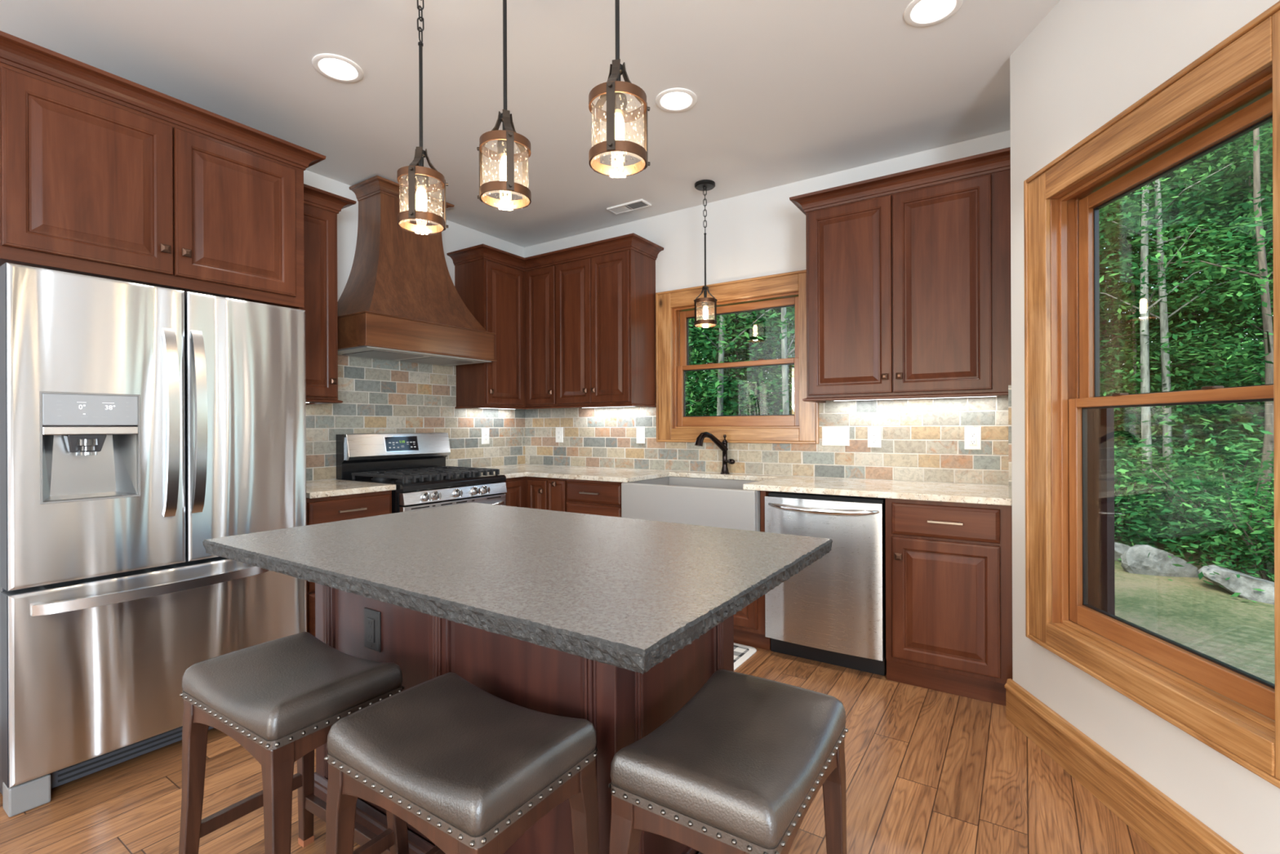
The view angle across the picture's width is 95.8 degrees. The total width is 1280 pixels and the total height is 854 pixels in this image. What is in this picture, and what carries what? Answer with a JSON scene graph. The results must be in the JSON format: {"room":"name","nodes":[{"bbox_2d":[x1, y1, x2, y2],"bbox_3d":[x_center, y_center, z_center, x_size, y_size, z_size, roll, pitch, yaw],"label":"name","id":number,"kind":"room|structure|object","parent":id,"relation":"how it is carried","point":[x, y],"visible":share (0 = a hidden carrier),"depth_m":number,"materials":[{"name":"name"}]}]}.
{"room":"kitchen","nodes":[
{"label":"kitchen","id":0,"kind":"room"},
{"bbox_2d":[303,169,524,302],"bbox_3d":[-3.383,-0.142,1.480,0.150,2.770,8.750,0,0,34],"label":"wall","id":1,"kind":"structure","parent":0,"point":[456,237],"depth_m":3.68,"materials":[{"name":"white paint"}]},
{"bbox_2d":[0,31,326,310],"bbox_3d":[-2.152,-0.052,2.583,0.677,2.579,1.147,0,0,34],"label":"upper cabinet","id":2,"kind":"object","parent":1,"relation":"attached to","point":[104,174],"visible":0.77,"depth_m":2.31,"materials":[{"name":"brown wood"}]},
{"bbox_2d":[302,183,356,404],"bbox_3d":[-1.888,-0.711,3.248,0.392,1.152,0.392,0,0,34],"label":"upper cabinet","id":3,"kind":"object","parent":1,"relation":"attached to","point":[322,208],"visible":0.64,"depth_m":3.19,"materials":[{"name":"brown wood"}]},
{"bbox_2d":[306,355,524,481],"bbox_3d":[-1.589,-0.072,4.041,0.009,0.786,2.200,0,0,34],"label":"backsplash","id":4,"kind":"structure","parent":1,"relation":"attached to","point":[378,396],"depth_m":4.00,"materials":[{"name":"tile"}]},
{"bbox_2d":[337,175,497,366],"bbox_3d":[-1.476,-0.985,3.769,0.504,1.078,0.972,0,0,34],"label":"range hood","id":5,"kind":"object","parent":1,"relation":"attached to","point":[400,300],"visible":0.87,"depth_m":3.63,"materials":[{"name":"brown wood"}]},
{"bbox_2d":[446,244,556,408],"bbox_3d":[-0.940,-0.715,4.447,0.648,1.152,0.802,0,0,34],"label":"upper cabinet","id":6,"kind":"object","parent":1,"relation":"attached to","point":[513,296],"visible":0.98,"depth_m":4.33,"materials":[{"name":"brown wood"}]},
{"bbox_2d":[0,0,1060,247],"bbox_3d":[-0.729,-1.663,-0.254,6.600,0.250,9.200,0,0,34],"label":"ceiling","id":7,"kind":"structure","parent":0,"point":[787,91],"depth_m":2.56,"materials":[{"name":"white paint"}]},
{"bbox_2d":[311,53,363,82],"bbox_3d":[-1.292,-1.533,2.478,0.196,0.007,0.196,0,0,34],"label":"recessed light","id":8,"kind":"object","parent":7,"relation":"in","point":[334,67],"visible":1,"depth_m":2.47,"materials":[{"name":"white plastic"}]},
{"bbox_2d":[396,0,448,233],"bbox_3d":[-0.703,-1.087,1.850,0.154,0.904,0.148,0,0,34],"label":"pendant light","id":9,"kind":"object","parent":7,"relation":"hanging from","point":[416,179],"visible":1,"depth_m":1.84,"materials":[{"name":"black metal"}]},
{"bbox_2d":[415,173,429,190],"bbox_3d":[-0.698,-0.783,1.846,0.048,0.045,0.047,0,0,34],"label":"socket","id":10,"kind":"object","parent":9,"relation":"attached to","point":[421,183],"depth_m":1.83,"materials":[{"name":"glass"}]},
{"bbox_2d":[476,0,531,208],"bbox_3d":[-0.380,-1.088,1.641,0.148,0.904,0.154,0,0,34],"label":"pendant light","id":11,"kind":"object","parent":7,"relation":"hanging from","point":[506,137],"visible":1,"depth_m":1.62,"materials":[{"name":"black metal"}]},
{"bbox_2d":[497,139,506,159],"bbox_3d":[-0.380,-0.784,1.635,0.048,0.045,0.047,0,0,34],"label":"bulb","id":12,"kind":"object","parent":11,"relation":"attached to","point":[501,146],"depth_m":1.62,"materials":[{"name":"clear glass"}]},
{"bbox_2d":[588,0,650,176],"bbox_3d":[-0.062,-1.089,1.416,0.154,0.904,0.149,0,0,34],"label":"pendant light","id":13,"kind":"object","parent":7,"relation":"hanging from","point":[616,115],"visible":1,"depth_m":1.40,"materials":[{"name":"black metal"}]},
{"bbox_2d":[614,92,627,117],"bbox_3d":[-0.054,-0.786,1.416,0.048,0.045,0.047,0,0,34],"label":"bulb","id":14,"kind":"object","parent":13,"relation":"attached to","point":[620,112],"depth_m":1.40,"materials":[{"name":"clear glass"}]},
{"bbox_2d":[606,199,651,214],"bbox_3d":[-0.078,-1.536,4.040,0.300,0.012,0.120,0,0,34],"label":"ceiling vent","id":15,"kind":"object","parent":7,"relation":"in","point":[641,203],"visible":1,"depth_m":4.03,"materials":[{"name":"white metal"}]},
{"bbox_2d":[655,88,697,111],"bbox_3d":[0.171,-1.539,2.730,0.196,0.007,0.196,0,0,34],"label":"recessed light","id":16,"kind":"object","parent":7,"relation":"in","point":[673,100],"visible":1,"depth_m":2.72,"materials":[{"name":"white plastic"}]},
{"bbox_2d":[693,179,717,327],"bbox_3d":[0.420,-1.092,3.674,0.154,0.904,0.148,0,0,34],"label":"pendant light","id":17,"kind":"object","parent":7,"relation":"hanging from","point":[703,185],"visible":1,"depth_m":3.66,"materials":[{"name":"black metal"}]},
{"bbox_2d":[903,0,963,26],"bbox_3d":[1.080,-1.543,2.133,0.196,0.007,0.196,0,0,34],"label":"recessed light","id":18,"kind":"object","parent":7,"relation":"in","point":[918,13],"visible":1,"depth_m":2.15,"materials":[{"name":"white plastic"}]},
{"bbox_2d":[0,642,1159,853],"bbox_3d":[-0.793,1.292,-0.233,6.350,0.120,8.750,0,0,34],"label":"floor","id":19,"kind":"structure","parent":0,"point":[928,771],"depth_m":1.93,"materials":[{"name":"brown wood"}]},
{"bbox_2d":[0,262,306,817],"bbox_3d":[-2.061,0.360,2.413,0.919,1.755,0.912,0,0,34],"label":"refrigerator","id":20,"kind":"object","parent":19,"relation":"on","point":[141,425],"visible":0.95,"depth_m":2.06,"materials":[{"name":"grey metal"}]},
{"bbox_2d":[178,631,408,853],"bbox_3d":[-0.876,0.914,1.464,0.500,0.637,0.331,0,0,33],"label":"bar stool","id":21,"kind":"object","parent":19,"relation":"on","point":[281,699],"visible":0.95,"depth_m":1.41,"materials":[{"name":"brown leather"}]},
{"bbox_2d":[182,631,402,741],"bbox_3d":[-0.877,0.630,1.464,0.458,0.070,0.320,0,0,33],"label":"cushion","id":22,"kind":"object","parent":21,"relation":"on","point":[293,687],"depth_m":1.39,"materials":[{"name":"grey leather"}]},
{"bbox_2d":[306,490,391,636],"bbox_3d":[-1.746,0.794,3.200,0.651,0.883,0.467,0,0,34],"label":"base cabinet","id":23,"kind":"object","parent":19,"relation":"on","point":[338,508],"visible":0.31,"depth_m":2.97,"materials":[{"name":"brown wood"}]},
{"bbox_2d":[306,479,395,498],"bbox_3d":[-1.757,0.337,3.205,0.651,0.030,0.468,0,0,34],"label":"countertop","id":24,"kind":"structure","parent":23,"relation":"on","point":[329,487],"depth_m":3.10,"materials":[{"name":"beige stone"}]},
{"bbox_2d":[336,432,506,513],"bbox_3d":[-1.355,0.637,3.694,0.754,1.195,0.768,0,0,34],"label":"gas range","id":25,"kind":"object","parent":19,"relation":"on","point":[414,462],"visible":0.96,"depth_m":3.63,"materials":[{"name":"silver metal"}]},
{"bbox_2d":[338,473,506,493],"bbox_3d":[-1.382,0.344,3.712,0.675,0.048,0.768,0,0,34],"label":"cooktop","id":26,"kind":"object","parent":25,"relation":"in","point":[466,482],"depth_m":3.50,"materials":[{"name":"black metal"}]},
{"bbox_2d":[324,671,599,853],"bbox_3d":[-0.361,0.911,1.179,0.500,0.637,0.331,0,0,34],"label":"bar stool","id":27,"kind":"object","parent":19,"relation":"on","point":[471,769],"visible":1,"depth_m":1.11,"materials":[{"name":"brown leather"}]},
{"bbox_2d":[314,582,733,853],"bbox_3d":[-0.388,0.794,1.791,1.238,0.873,0.625,0,0,34],"label":"kitchen island","id":28,"kind":"object","parent":19,"relation":"on","point":[624,706],"visible":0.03,"depth_m":1.43,"materials":[{"name":"brown wood"}]},
{"bbox_2d":[364,607,381,652],"bbox_3d":[-0.798,0.603,1.719,0.080,0.118,0.010,0,0,34],"label":"outlet","id":29,"kind":"object","parent":28,"relation":"attached to","point":[372,618],"visible":1,"depth_m":1.71,"materials":[{"name":"black plastic"}]},
{"bbox_2d":[367,617,374,642],"bbox_3d":[-0.799,0.603,1.717,0.034,0.068,0.004,0,0,34],"label":"receptacle","id":30,"kind":"object","parent":29,"relation":"attached to","point":[371,620],"depth_m":1.71,"materials":[{"name":"black plastic"}]},
{"bbox_2d":[202,502,832,674],"bbox_3d":[-0.351,0.336,1.630,1.500,0.039,0.966,0,0,34],"label":"island countertop","id":31,"kind":"structure","parent":28,"relation":"on","point":[624,593],"depth_m":1.30,"materials":[{"name":"stone"}]},
{"bbox_2d":[504,476,548,510],"bbox_3d":[-0.877,0.790,4.365,0.812,0.883,0.858,0,0,34],"label":"base cabinet","id":32,"kind":"object","parent":19,"relation":"on","point":[531,492],"visible":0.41,"depth_m":4.03,"materials":[{"name":"brown wood"}]},
{"bbox_2d":[480,464,1012,505],"bbox_3d":[0.241,0.328,3.623,3.519,0.030,0.859,0,0,34],"label":"countertop","id":33,"kind":"structure","parent":32,"relation":"on","point":[998,495],"depth_m":3.13,"materials":[{"name":"beige stone"}]},
{"bbox_2d":[621,476,760,531],"bbox_3d":[0.403,0.465,3.572,0.879,0.243,0.562,0,0,34],"label":"farmhouse sink","id":34,"kind":"object","parent":33,"relation":"in","point":[708,502],"visible":0.64,"depth_m":3.34,"materials":[{"name":"grey ceramic"}]},
{"bbox_2d":[694,431,735,474],"bbox_3d":[0.473,0.172,3.784,0.278,0.281,0.128,0,0,-18],"label":"faucet","id":35,"kind":"object","parent":33,"relation":"on","point":[722,445],"visible":1,"depth_m":3.80,"materials":[{"name":"brown metal"}]},
{"bbox_2d":[546,477,567,511],"bbox_3d":[-0.410,0.788,4.182,0.166,0.883,0.646,0,0,34],"label":"base cabinet","id":36,"kind":"object","parent":19,"relation":"on","point":[557,487],"visible":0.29,"depth_m":3.94,"materials":[{"name":"brown wood"}]},
{"bbox_2d":[566,479,622,517],"bbox_3d":[-0.147,0.787,4.005,0.463,0.883,0.651,0,0,34],"label":"base cabinet","id":37,"kind":"object","parent":19,"relation":"on","point":[603,498],"visible":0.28,"depth_m":3.75,"materials":[{"name":"brown wood"}]},
{"bbox_2d":[608,669,848,853],"bbox_3d":[0.199,0.909,1.169,0.331,0.637,0.500,0,0,33],"label":"bar stool","id":38,"kind":"object","parent":19,"relation":"on","point":[739,768],"visible":1,"depth_m":1.05,"materials":[{"name":"brown leather"}]},
{"bbox_2d":[733,642,756,670],"bbox_3d":[0.069,1.223,3.290,1.095,0.010,0.475,0,0,34],"label":"kitchen rug","id":39,"kind":"object","parent":19,"relation":"on","point":[742,653],"visible":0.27,"depth_m":3.11,"materials":[{"name":"white fabric"}]},
{"bbox_2d":[733,490,772,650],"bbox_3d":[0.438,0.785,3.614,0.941,0.883,0.636,0,0,34],"label":"base cabinet","id":40,"kind":"object","parent":19,"relation":"on","point":[749,625],"visible":0.05,"depth_m":3.17,"materials":[{"name":"brown wood"}]},
{"bbox_2d":[764,491,886,675],"bbox_3d":[1.062,0.790,3.161,0.592,0.868,0.661,0,0,34],"label":"dishwasher","id":41,"kind":"object","parent":19,"relation":"on","point":[833,611],"visible":0.88,"depth_m":2.90,"materials":[{"name":"silver metal"}]},
{"bbox_2d":[885,497,1012,705],"bbox_3d":[1.551,0.780,2.879,0.514,0.883,0.651,0,0,34],"label":"base cabinet","id":42,"kind":"object","parent":19,"relation":"on","point":[948,565],"visible":0.88,"depth_m":2.63,"materials":[{"name":"brown wood"}]},
{"bbox_2d":[524,129,1010,485],"bbox_3d":[0.523,-0.159,4.050,3.520,2.770,0.150,0,0,34],"label":"wall","id":43,"kind":"structure","parent":0,"point":[762,233],"depth_m":3.85,"materials":[{"name":"white paint"}]},
{"bbox_2d":[550,233,663,408],"bbox_3d":[-0.244,-0.718,4.231,0.748,1.152,0.392,0,0,34],"label":"upper cabinet","id":44,"kind":"object","parent":43,"relation":"attached to","point":[606,288],"visible":1,"depth_m":4.11,"materials":[{"name":"brown wood"}]},
{"bbox_2d":[655,269,818,444],"bbox_3d":[0.651,-0.435,3.947,1.172,1.082,0.178,0,0,34],"label":"window","id":45,"kind":"structure","parent":43,"relation":"in","point":[674,308],"depth_m":3.93,"materials":[{"name":"brown wood"}]},
{"bbox_2d":[524,395,1008,485],"bbox_3d":[0.483,0.069,3.981,3.511,0.486,0.009,0,0,34],"label":"backsplash","id":46,"kind":"structure","parent":43,"relation":"attached to","point":[922,439],"depth_m":3.51,"materials":[{"name":"tile"}]},
{"bbox_2d":[636,426,644,443],"bbox_3d":[0.003,0.060,4.289,0.074,0.125,0.010,0,0,34],"label":"switch plate","id":47,"kind":"object","parent":46,"relation":"attached to","point":[640,430],"visible":1,"depth_m":4.28,"materials":[{"name":"white plastic"}]},
{"bbox_2d":[822,426,849,445],"bbox_3d":[1.181,0.056,3.502,0.163,0.115,0.018,0,0,34],"label":"switch plate","id":48,"kind":"object","parent":46,"relation":"attached to","point":[831,436],"visible":1,"depth_m":3.50,"materials":[{"name":"white plastic"}]},
{"bbox_2d":[867,426,881,447],"bbox_3d":[1.370,0.060,3.383,0.075,0.120,0.010,0,0,34],"label":"outlet","id":49,"kind":"object","parent":46,"relation":"attached to","point":[874,433],"visible":1,"depth_m":3.38,"materials":[{"name":"white plastic"}]},
{"bbox_2d":[964,426,981,449],"bbox_3d":[1.786,0.061,3.106,0.078,0.122,0.010,0,0,34],"label":"outlet","id":50,"kind":"object","parent":46,"relation":"attached to","point":[972,435],"visible":1,"depth_m":3.10,"materials":[{"name":"white plastic"}]},
{"bbox_2d":[789,146,1011,403],"bbox_3d":[1.395,-0.725,3.145,1.057,1.152,0.392,0,0,34],"label":"upper cabinet","id":51,"kind":"object","parent":43,"relation":"attached to","point":[908,272],"visible":0.87,"depth_m":2.97,"materials":[{"name":"brown wood"}]},
{"bbox_2d":[1009,0,1279,853],"bbox_3d":[1.540,-0.163,1.038,0.150,2.770,2.750,0,0,4],"label":"wall","id":52,"kind":"structure","parent":0,"point":[1086,62],"depth_m":1.89,"materials":[{"name":"white paint"}]},
{"bbox_2d":[1004,678,1244,853],"bbox_3d":[1.457,1.139,1.050,0.026,0.168,2.762,0,0,4],"label":"baseboard","id":53,"kind":"structure","parent":52,"relation":"attached to","point":[1168,828],"depth_m":1.83,"materials":[{"name":"brown wood"}]},
{"bbox_2d":[1023,0,1279,788],"bbox_3d":[1.570,-0.072,1.743,0.178,1.795,1.064,0,0,4],"label":"window","id":54,"kind":"structure","parent":52,"relation":"in","point":[1232,90],"depth_m":1.94,"materials":[{"name":"brown wood"}]},
{"bbox_3d":[1.853,-0.165,2.736,0.150,2.770,0.870,0,0,34],"label":"wall","id":55,"kind":"structure","parent":0,"visible":0},
{"bbox_2d":[1008,385,1012,498],"bbox_3d":[1.759,0.064,2.740,0.012,0.486,0.651,0,0,34],"label":"backsplash","id":56,"kind":"structure","parent":55,"relation":"attached to","point":[1009,386],"depth_m":2.47,"materials":[{"name":"tile"}]},
{"label":"outside","id":57,"kind":"structure","parent":0,"visible":0},
{"bbox_2d":[1114,466,1275,684],"bbox_3d":[8.947,0.865,16.585,35.700,4.344,31.550,0,0,34],"label":"ground","id":58,"kind":"structure","parent":57,"point":[1237,632],"depth_m":4.82,"materials":[{"name":"plant"}]},
{"bbox_2d":[684,317,792,415],"bbox_3d":[-0.032,-4.070,10.517,5.973,11.773,5.822,0,0,23],"label":"tree","id":59,"kind":"object","parent":58,"relation":"on","point":[711,344],"visible":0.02,"depth_m":9.11,"materials":[{"name":"green plant"}]},
{"bbox_2d":[684,308,794,410],"bbox_3d":[1.671,-4.566,10.845,6.463,12.738,6.299,0,0,31],"label":"tree","id":60,"kind":"object","parent":58,"relation":"on","point":[780,315],"visible":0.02,"depth_m":8.42,"materials":[{"name":"green plant"}]},
{"bbox_2d":[684,309,795,416],"bbox_3d":[0.618,-0.845,8.170,3.610,5.417,3.724,0,0,12],"label":"tree","id":61,"kind":"object","parent":58,"relation":"on","point":[706,331],"visible":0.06,"depth_m":7.59,"materials":[{"name":"green plant"}]},
{"bbox_2d":[684,307,795,415],"bbox_3d":[0.714,-1.300,9.255,4.180,6.272,4.311,0,0,-25],"label":"tree","id":62,"kind":"object","parent":58,"relation":"on","point":[694,344],"visible":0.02,"depth_m":8.34,"materials":[{"name":"green plant"}]},
{"bbox_2d":[684,310,795,415],"bbox_3d":[0.551,-3.551,9.633,5.408,10.659,5.271,0,0,37],"label":"tree","id":63,"kind":"object","parent":58,"relation":"on","point":[714,352],"visible":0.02,"depth_m":8.17,"materials":[{"name":"green plant"}]},
{"bbox_2d":[685,311,794,416],"bbox_3d":[2.076,-4.170,9.607,5.887,11.904,6.040,0,0,-4],"label":"tree","id":64,"kind":"object","parent":58,"relation":"on","point":[771,385],"visible":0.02,"depth_m":8.92,"materials":[{"name":"green plant"}]},
{"bbox_2d":[685,308,795,415],"bbox_3d":[1.338,-0.874,8.582,3.724,5.417,3.610,0,0,-44],"label":"tree","id":65,"kind":"object","parent":58,"relation":"on","point":[755,314],"visible":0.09,"depth_m":8.02,"materials":[{"name":"green plant"}]},
{"bbox_2d":[685,306,795,415],"bbox_3d":[0.839,-2.862,7.437,3.675,9.474,3.737,0,0,11],"label":"birch tree","id":66,"kind":"object","parent":58,"relation":"on","point":[721,376],"visible":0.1,"depth_m":6.95,"materials":[{"name":"white plant"}]},
{"bbox_2d":[685,306,795,414],"bbox_3d":[2.135,-1.317,9.171,4.311,6.272,4.180,0,0,-4],"label":"tree","id":67,"kind":"object","parent":58,"relation":"on","point":[755,330],"visible":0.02,"depth_m":8.50,"materials":[{"name":"green plant"}]},
{"bbox_2d":[686,306,795,415],"bbox_3d":[1.804,-2.619,6.903,3.530,8.948,3.471,0,0,9],"label":"birch tree","id":68,"kind":"object","parent":58,"relation":"on","point":[784,335],"visible":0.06,"depth_m":7.02,"materials":[{"name":"white plant"}]},
{"bbox_2d":[687,316,795,416],"bbox_3d":[1.413,-1.581,10.088,4.703,6.842,4.560,0,0,2],"label":"tree","id":69,"kind":"object","parent":58,"relation":"on","point":[762,397],"visible":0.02,"depth_m":8.87,"materials":[{"name":"green plant"}]},
{"bbox_2d":[688,306,795,415],"bbox_3d":[2.573,-1.016,8.352,3.800,5.702,3.919,0,0,42],"label":"tree","id":70,"kind":"object","parent":58,"relation":"on","point":[769,320],"visible":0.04,"depth_m":7.90,"materials":[{"name":"green plant"}]},
{"bbox_2d":[701,311,795,410],"bbox_3d":[3.152,-3.353,9.849,4.973,10.057,5.102,0,0,5],"label":"tree","id":71,"kind":"object","parent":58,"relation":"on","point":[770,350],"visible":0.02,"depth_m":8.72,"materials":[{"name":"green plant"}]},
{"bbox_2d":[1114,542,1130,561],"bbox_3d":[5.284,1.381,6.372,0.368,0.220,0.329,0,0,28],"label":"boulder","id":72,"kind":"object","parent":58,"relation":"on","point":[1120,548],"visible":0.21,"depth_m":6.31,"materials":[{"name":"stone"}]},
{"bbox_2d":[1114,451,1199,542],"bbox_3d":[6.405,0.934,7.683,2.102,1.272,2.009,0,0,-30],"label":"shrub","id":73,"kind":"object","parent":58,"relation":"on","point":[1155,468],"visible":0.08,"depth_m":7.35,"materials":[{"name":"green plant"}]},
{"bbox_2d":[1120,544,1199,577],"bbox_3d":[5.273,1.418,5.884,0.655,0.437,0.230,0,0,18],"label":"boulder","id":74,"kind":"object","parent":58,"relation":"on","point":[1135,560],"visible":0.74,"depth_m":5.81,"materials":[{"name":"stone"}]},
{"bbox_2d":[1114,406,1210,493],"bbox_3d":[7.127,0.595,9.103,2.951,1.785,2.819,0,0,-12],"label":"shrub","id":75,"kind":"object","parent":58,"relation":"on","point":[1153,414],"visible":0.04,"depth_m":8.63,"materials":[{"name":"green plant"}]},
{"bbox_2d":[1114,430,1219,555],"bbox_3d":[6.168,0.810,7.772,2.749,1.741,2.877,0,0,13],"label":"shrub","id":76,"kind":"object","parent":58,"relation":"on","point":[1130,451],"visible":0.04,"depth_m":7.18,"materials":[{"name":"green plant"}]},
{"bbox_2d":[1098,168,1248,497],"bbox_3d":[7.593,-1.798,8.918,2.450,6.316,2.491,0,0,-39],"label":"birch tree","id":77,"kind":"object","parent":58,"relation":"on","point":[1126,212],"visible":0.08,"depth_m":8.52,"materials":[{"name":"white plant"}]},
{"bbox_2d":[1114,437,1244,562],"bbox_3d":[6.077,0.886,7.373,2.459,1.557,2.574,0,0,-28],"label":"shrub","id":78,"kind":"object","parent":58,"relation":"on","point":[1120,477],"visible":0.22,"depth_m":6.99,"materials":[{"name":"green plant"}]},
{"bbox_2d":[1098,157,1264,493],"bbox_3d":[7.664,-1.432,9.294,3.919,5.702,3.800,0,0,11],"label":"tree","id":79,"kind":"object","parent":58,"relation":"on","point":[1175,187],"visible":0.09,"depth_m":8.63,"materials":[{"name":"green plant"}]},
{"bbox_2d":[1098,125,1271,449],"bbox_3d":[8.387,-3.567,10.252,5.243,9.718,5.050,0,0,6],"label":"tree","id":80,"kind":"object","parent":58,"relation":"on","point":[1121,255],"visible":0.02,"depth_m":8.73,"materials":[{"name":"green plant"}]},
{"bbox_2d":[1098,123,1273,528],"bbox_3d":[6.355,-3.587,7.330,4.084,10.527,4.152,0,0,-24],"label":"birch tree","id":81,"kind":"object","parent":58,"relation":"on","point":[1144,270],"visible":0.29,"depth_m":6.83,"materials":[{"name":"green plant"}]},
{"bbox_2d":[1098,122,1273,528],"bbox_3d":[7.004,-3.383,7.441,3.880,10.001,3.945,0,0,42],"label":"birch tree","id":82,"kind":"object","parent":58,"relation":"on","point":[1163,317],"visible":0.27,"depth_m":7.42,"materials":[{"name":"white plant"}]},
{"bbox_2d":[1099,127,1272,465],"bbox_3d":[8.929,-3.564,9.605,5.111,9.834,5.306,0,0,-10],"label":"tree","id":83,"kind":"object","parent":58,"relation":"on","point":[1237,153],"visible":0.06,"depth_m":8.51,"materials":[{"name":"green plant"}]},
{"bbox_2d":[1098,150,1274,506],"bbox_3d":[6.904,-1.831,8.847,4.703,6.842,4.560,0,0,7],"label":"tree","id":84,"kind":"object","parent":58,"relation":"on","point":[1157,376],"visible":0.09,"depth_m":7.85,"materials":[{"name":"green plant"}]},
{"bbox_2d":[1099,120,1273,470],"bbox_3d":[9.156,-3.238,8.569,4.838,9.310,5.023,0,0,21],"label":"tree","id":85,"kind":"object","parent":58,"relation":"on","point":[1233,166],"visible":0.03,"depth_m":8.08,"materials":[{"name":"green plant"}]},
{"bbox_2d":[1099,126,1273,481],"bbox_3d":[8.993,-2.226,9.307,5.095,7.413,4.940,0,0,0],"label":"tree","id":86,"kind":"object","parent":58,"relation":"on","point":[1264,137],"visible":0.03,"depth_m":8.52,"materials":[{"name":"green plant"}]},
{"bbox_2d":[1099,123,1273,470],"bbox_3d":[10.048,-2.792,9.284,5.700,8.553,5.879,0,0,34],"label":"tree","id":87,"kind":"object","parent":58,"relation":"on","point":[1242,420],"visible":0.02,"depth_m":8.45,"materials":[{"name":"green plant"}]},
{"bbox_2d":[1099,121,1273,449],"bbox_3d":[9.412,-3.855,10.958,5.408,10.024,5.209,0,0,-31],"label":"tree","id":88,"kind":"object","parent":58,"relation":"on","point":[1270,122],"visible":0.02,"depth_m":9.48,"materials":[{"name":"green plant"}]},
{"bbox_2d":[1099,123,1274,512],"bbox_3d":[7.937,-1.296,7.545,3.800,5.702,3.919,0,0,39],"label":"tree","id":89,"kind":"object","parent":58,"relation":"on","point":[1249,189],"visible":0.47,"depth_m":7.47,"materials":[{"name":"green plant"}]},
{"bbox_2d":[1102,120,1273,453],"bbox_3d":[10.354,-3.927,9.060,5.500,10.582,5.710,0,0,23],"label":"tree","id":90,"kind":"object","parent":58,"relation":"on","point":[1241,176],"visible":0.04,"depth_m":8.80,"materials":[{"name":"green plant"}]},
{"bbox_2d":[1102,158,1273,455],"bbox_3d":[10.731,-4.119,10.506,5.478,10.541,5.687,0,0,17],"label":"tree","id":91,"kind":"object","parent":58,"relation":"on","point":[1251,309],"visible":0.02,"depth_m":9.46,"materials":[{"name":"green plant"}]},
{"bbox_2d":[1115,435,1260,512],"bbox_3d":[7.806,0.762,8.065,2.131,1.289,2.037,0,0,-37],"label":"shrub","id":92,"kind":"object","parent":58,"relation":"on","point":[1140,435],"visible":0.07,"depth_m":7.86,"materials":[{"name":"green plant"}]},
{"bbox_2d":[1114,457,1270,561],"bbox_3d":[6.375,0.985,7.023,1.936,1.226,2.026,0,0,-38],"label":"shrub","id":93,"kind":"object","parent":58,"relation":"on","point":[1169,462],"visible":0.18,"depth_m":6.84,"materials":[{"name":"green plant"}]},
{"bbox_2d":[1114,416,1274,570],"bbox_3d":[6.305,0.832,6.216,3.100,1.875,2.962,0,0,31],"label":"shrub","id":94,"kind":"object","parent":58,"relation":"on","point":[1206,522],"visible":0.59,"depth_m":6.06,"materials":[{"name":"green plant"}]},
{"bbox_2d":[1114,460,1274,566],"bbox_3d":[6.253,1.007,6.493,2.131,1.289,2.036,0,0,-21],"label":"shrub","id":95,"kind":"object","parent":58,"relation":"on","point":[1153,475],"visible":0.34,"depth_m":6.32,"materials":[{"name":"green plant"}]},
{"bbox_2d":[1115,411,1274,521],"bbox_3d":[7.726,0.667,7.757,2.846,1.722,2.720,0,0,35],"label":"shrub","id":96,"kind":"object","parent":58,"relation":"on","point":[1227,418],"visible":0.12,"depth_m":7.53,"materials":[{"name":"green plant"}]},
{"bbox_2d":[1119,402,1274,520],"bbox_3d":[8.523,0.520,8.415,3.085,1.866,2.947,0,0,-32],"label":"shrub","id":97,"kind":"object","parent":58,"relation":"on","point":[1255,403],"visible":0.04,"depth_m":8.03,"materials":[{"name":"green plant"}]},
{"bbox_2d":[1129,465,1274,596],"bbox_3d":[6.095,1.042,5.489,2.248,1.360,2.148,0,0,27],"label":"shrub","id":98,"kind":"object","parent":58,"relation":"on","point":[1264,574],"visible":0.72,"depth_m":5.64,"materials":[{"name":"green plant"}]},
{"bbox_2d":[1143,127,1273,550],"bbox_3d":[7.073,-2.464,6.242,2.967,8.386,3.237,0,0,34],"label":"bare tree","id":99,"kind":"object","parent":58,"relation":"on","point":[1262,262],"visible":0.35,"depth_m":6.43,"materials":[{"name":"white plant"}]},
{"bbox_2d":[1155,470,1274,602],"bbox_3d":[6.202,1.091,5.302,2.128,1.288,2.033,0,0,-1],"label":"shrub","id":100,"kind":"object","parent":58,"relation":"on","point":[1264,513],"visible":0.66,"depth_m":5.56,"materials":[{"name":"green plant"}]},
{"bbox_2d":[1161,445,1274,534],"bbox_3d":[7.600,0.857,7.211,2.238,1.354,2.138,0,0,10],"label":"shrub","id":101,"kind":"object","parent":58,"relation":"on","point":[1224,454],"visible":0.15,"depth_m":7.18,"materials":[{"name":"green plant"}]},
{"bbox_2d":[1197,564,1274,604],"bbox_3d":[5.547,1.482,5.241,0.356,0.361,0.715,0,0,-42],"label":"boulder","id":102,"kind":"object","parent":58,"relation":"on","point":[1244,584],"visible":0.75,"depth_m":5.20,"materials":[{"name":"stone"}]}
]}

